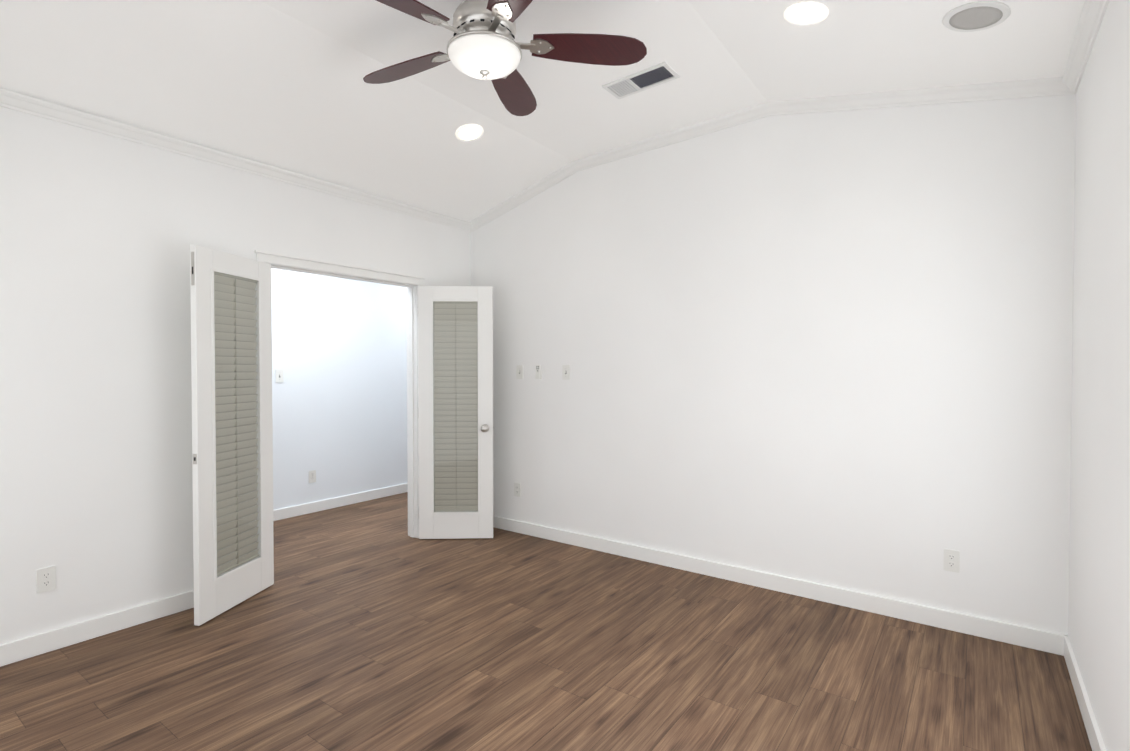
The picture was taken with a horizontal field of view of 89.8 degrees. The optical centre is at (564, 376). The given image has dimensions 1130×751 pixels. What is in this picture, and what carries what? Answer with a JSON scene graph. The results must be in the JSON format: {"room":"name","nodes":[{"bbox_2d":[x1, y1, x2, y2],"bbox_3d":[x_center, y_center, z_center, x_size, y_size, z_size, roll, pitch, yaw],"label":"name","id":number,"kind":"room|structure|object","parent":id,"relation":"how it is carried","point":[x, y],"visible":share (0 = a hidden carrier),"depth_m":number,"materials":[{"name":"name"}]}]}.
{"room":"empty room","nodes":[
{"label":"empty room","id":0,"kind":"room"},
{"bbox_2d":[0,106,470,644],"bbox_3d":[-2.045,-0.327,3.611,0.120,3.350,4.200,1,1,36],"label":"wall","id":1,"kind":"structure","parent":0,"point":[100,234],"depth_m":3.01,"materials":[{"name":"white paint"}]},
{"bbox_2d":[36,566,55,592],"bbox_3d":[-2.567,1.002,2.806,0.009,0.116,0.071,1,1,36],"label":"electrical outlet","id":2,"kind":"object","parent":1,"relation":"attached to","point":[45,579],"visible":1,"depth_m":2.80,"materials":[{"name":"white plastic"}]},
{"bbox_2d":[0,590,193,666],"bbox_3d":[-2.542,1.312,2.839,0.016,0.100,1.945,1,1,36],"label":"baseboard","id":3,"kind":"structure","parent":1,"relation":"attached to","point":[62,637],"depth_m":2.94,"materials":[{"name":"white wood"}]},
{"bbox_2d":[190,244,273,625],"bbox_3d":[-1.952,0.314,3.362,0.052,2.062,0.616,0,1,9],"label":"french door","id":4,"kind":"structure","parent":1,"relation":"in","point":[231,345],"depth_m":3.31,"materials":[{"name":"white paint"}]},
{"bbox_2d":[0,88,471,231],"bbox_3d":[-1.974,-1.318,3.542,0.056,0.066,3.780,1,1,36],"label":"crown molding","id":5,"kind":"structure","parent":1,"relation":"attached to","point":[8,99],"depth_m":3.31,"materials":[{"name":"white wood"}]},
{"bbox_2d":[254,250,424,537],"bbox_3d":[-1.617,0.262,4.199,0.160,2.154,1.360,1,1,36],"label":"door frame","id":6,"kind":"structure","parent":1,"relation":"attached to","point":[411,283],"depth_m":4.66,"materials":[{"name":"white wood"}]},
{"bbox_2d":[418,286,492,538],"bbox_3d":[-0.896,0.292,4.644,0.615,2.062,0.169,0,1,-2],"label":"french door","id":7,"kind":"structure","parent":1,"relation":"in","point":[455,370],"depth_m":4.64,"materials":[{"name":"white paint"}]},
{"bbox_2d":[271,268,407,509],"bbox_3d":[-2.831,-0.086,5.083,0.120,2.820,5.890,1,1,36],"label":"wall","id":8,"kind":"structure","parent":0,"point":[339,393],"depth_m":5.69,"materials":[{"name":"white paint"}]},
{"bbox_2d":[275,370,283,381],"bbox_3d":[-2.632,-0.009,5.238,0.022,0.116,0.071,1,1,36],"label":"light switch","id":9,"kind":"object","parent":8,"relation":"attached to","point":[279,375],"visible":1,"depth_m":5.24,"materials":[{"name":"white plastic"}]},
{"bbox_2d":[309,470,315,482],"bbox_3d":[-2.454,0.967,5.510,0.009,0.116,0.071,1,1,36],"label":"electrical outlet","id":10,"kind":"object","parent":8,"relation":"attached to","point":[312,476],"visible":1,"depth_m":5.51,"materials":[{"name":"white plastic"}]},
{"bbox_2d":[273,483,407,520],"bbox_3d":[-2.776,1.275,5.066,0.016,0.100,5.650,1,1,36],"label":"baseboard","id":11,"kind":"structure","parent":8,"relation":"attached to","point":[288,512],"depth_m":5.72,"materials":[{"name":"white wood"}]},
{"bbox_2d":[0,0,1084,221],"bbox_3d":[-0.343,-1.656,2.350,4.090,0.650,3.900,1,1,36],"label":"ceiling","id":12,"kind":"structure","parent":0,"point":[282,84],"depth_m":2.89,"materials":[{"name":"white paint"}]},
{"bbox_2d":[455,124,483,140],"bbox_3d":[-0.630,-1.612,3.747,0.186,0.009,0.186,-17,-9,35],"label":"recessed light","id":13,"kind":"object","parent":12,"relation":"in","point":[469,132],"visible":1,"depth_m":3.74,"materials":[{"name":"white"}]},
{"bbox_2d":[363,0,646,115],"bbox_3d":[-0.391,-1.474,2.430,1.335,0.393,1.348,1,1,36],"label":"fan","id":14,"kind":"object","parent":12,"relation":"hanging from","point":[482,44],"visible":1,"depth_m":2.42,"materials":[{"name":"brown wood"}]},
{"bbox_2d":[602,61,679,98],"bbox_3d":[0.430,-1.683,3.233,0.400,0.012,0.190,-2,0,36],"label":"ceiling vent","id":15,"kind":"object","parent":12,"relation":"in","point":[646,79],"visible":1,"depth_m":3.23,"materials":[{"name":"white metal"}]},
{"bbox_2d":[784,2,827,24],"bbox_3d":[1.066,-1.607,2.512,0.186,0.009,0.186,14,9,35],"label":"recessed light","id":16,"kind":"object","parent":12,"relation":"in","point":[805,13],"visible":1,"depth_m":2.50,"materials":[{"name":"white"}]},
{"bbox_2d":[942,1,1010,31],"bbox_3d":[1.701,-1.489,2.349,0.234,0.010,0.234,14,9,35],"label":"speaker","id":17,"kind":"object","parent":12,"relation":"attached to","point":[976,16],"visible":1,"depth_m":2.33,"materials":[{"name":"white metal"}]},
{"bbox_2d":[0,492,1091,750],"bbox_3d":[-0.475,1.401,3.468,5.860,0.100,5.770,1,1,36],"label":"floor","id":18,"kind":"structure","parent":0,"point":[368,626],"depth_m":2.65,"materials":[{"name":"wood"}]},
{"bbox_2d":[471,94,1075,635],"bbox_3d":[0.909,-0.332,3.965,4.240,3.350,0.150,1,1,36],"label":"wall","id":19,"kind":"structure","parent":0,"point":[831,348],"depth_m":3.43,"materials":[{"name":"white paint"}]},
{"bbox_2d":[514,483,520,496],"bbox_3d":[-0.407,0.963,4.846,0.071,0.116,0.009,1,1,36],"label":"electrical outlet","id":20,"kind":"object","parent":19,"relation":"attached to","point":[517,489],"visible":1,"depth_m":4.84,"materials":[{"name":"white plastic"}]},
{"bbox_2d":[516,365,522,378],"bbox_3d":[-0.387,-0.041,4.807,0.071,0.116,0.022,1,1,36],"label":"light switch","id":21,"kind":"object","parent":19,"relation":"attached to","point":[519,371],"visible":1,"depth_m":4.81,"materials":[{"name":"white plastic"}]},
{"bbox_2d":[535,365,541,378],"bbox_3d":[-0.219,-0.042,4.683,0.048,0.115,0.024,1,1,36],"label":"light switch","id":22,"kind":"object","parent":19,"relation":"attached to","point":[538,375],"visible":1,"depth_m":4.67,"materials":[{"name":"white plastic"}]},
{"bbox_2d":[562,365,569,379],"bbox_3d":[0.005,-0.037,4.522,0.071,0.116,0.022,1,1,36],"label":"light switch","id":23,"kind":"object","parent":19,"relation":"attached to","point":[565,372],"visible":1,"depth_m":4.52,"materials":[{"name":"white plastic"}]},
{"bbox_2d":[472,77,1076,231],"bbox_3d":[0.788,-1.504,3.906,4.090,0.426,0.056,1,1,36],"label":"crown molding","id":24,"kind":"structure","parent":19,"relation":"attached to","point":[1041,87],"depth_m":3.44,"materials":[{"name":"white wood"}]},
{"bbox_2d":[493,516,1059,654],"bbox_3d":[0.798,1.293,3.967,4.090,0.100,0.019,1,1,36],"label":"baseboard","id":25,"kind":"structure","parent":19,"relation":"attached to","point":[1032,638],"depth_m":3.43,"materials":[{"name":"white wood"}]},
{"bbox_2d":[943,549,959,572],"bbox_3d":[2.073,0.985,3.042,0.071,0.116,0.009,1,1,36],"label":"electrical outlet","id":26,"kind":"object","parent":19,"relation":"attached to","point":[951,560],"visible":1,"depth_m":3.04,"materials":[{"name":"white plastic"}]},
{"bbox_2d":[1068,0,1129,750],"bbox_3d":[1.327,-0.284,1.064,0.150,3.350,4.050,1,1,36],"label":"wall","id":27,"kind":"structure","parent":0,"point":[1099,596],"depth_m":2.06,"materials":[{"name":"white paint"}]},
{"bbox_2d":[1056,0,1109,95],"bbox_3d":[1.288,-1.368,1.167,0.056,0.066,3.780,1,1,36],"label":"crown molding","id":28,"kind":"structure","parent":27,"relation":"attached to","point":[1086,36],"depth_m":2.36,"materials":[{"name":"white wood"}]},
{"bbox_2d":[1060,634,1105,750],"bbox_3d":[1.310,1.339,1.209,0.016,0.100,3.840,1,1,36],"label":"baseboard","id":29,"kind":"structure","parent":27,"relation":"attached to","point":[1093,732],"depth_m":2.30,"materials":[{"name":"white wood"}]}
]}

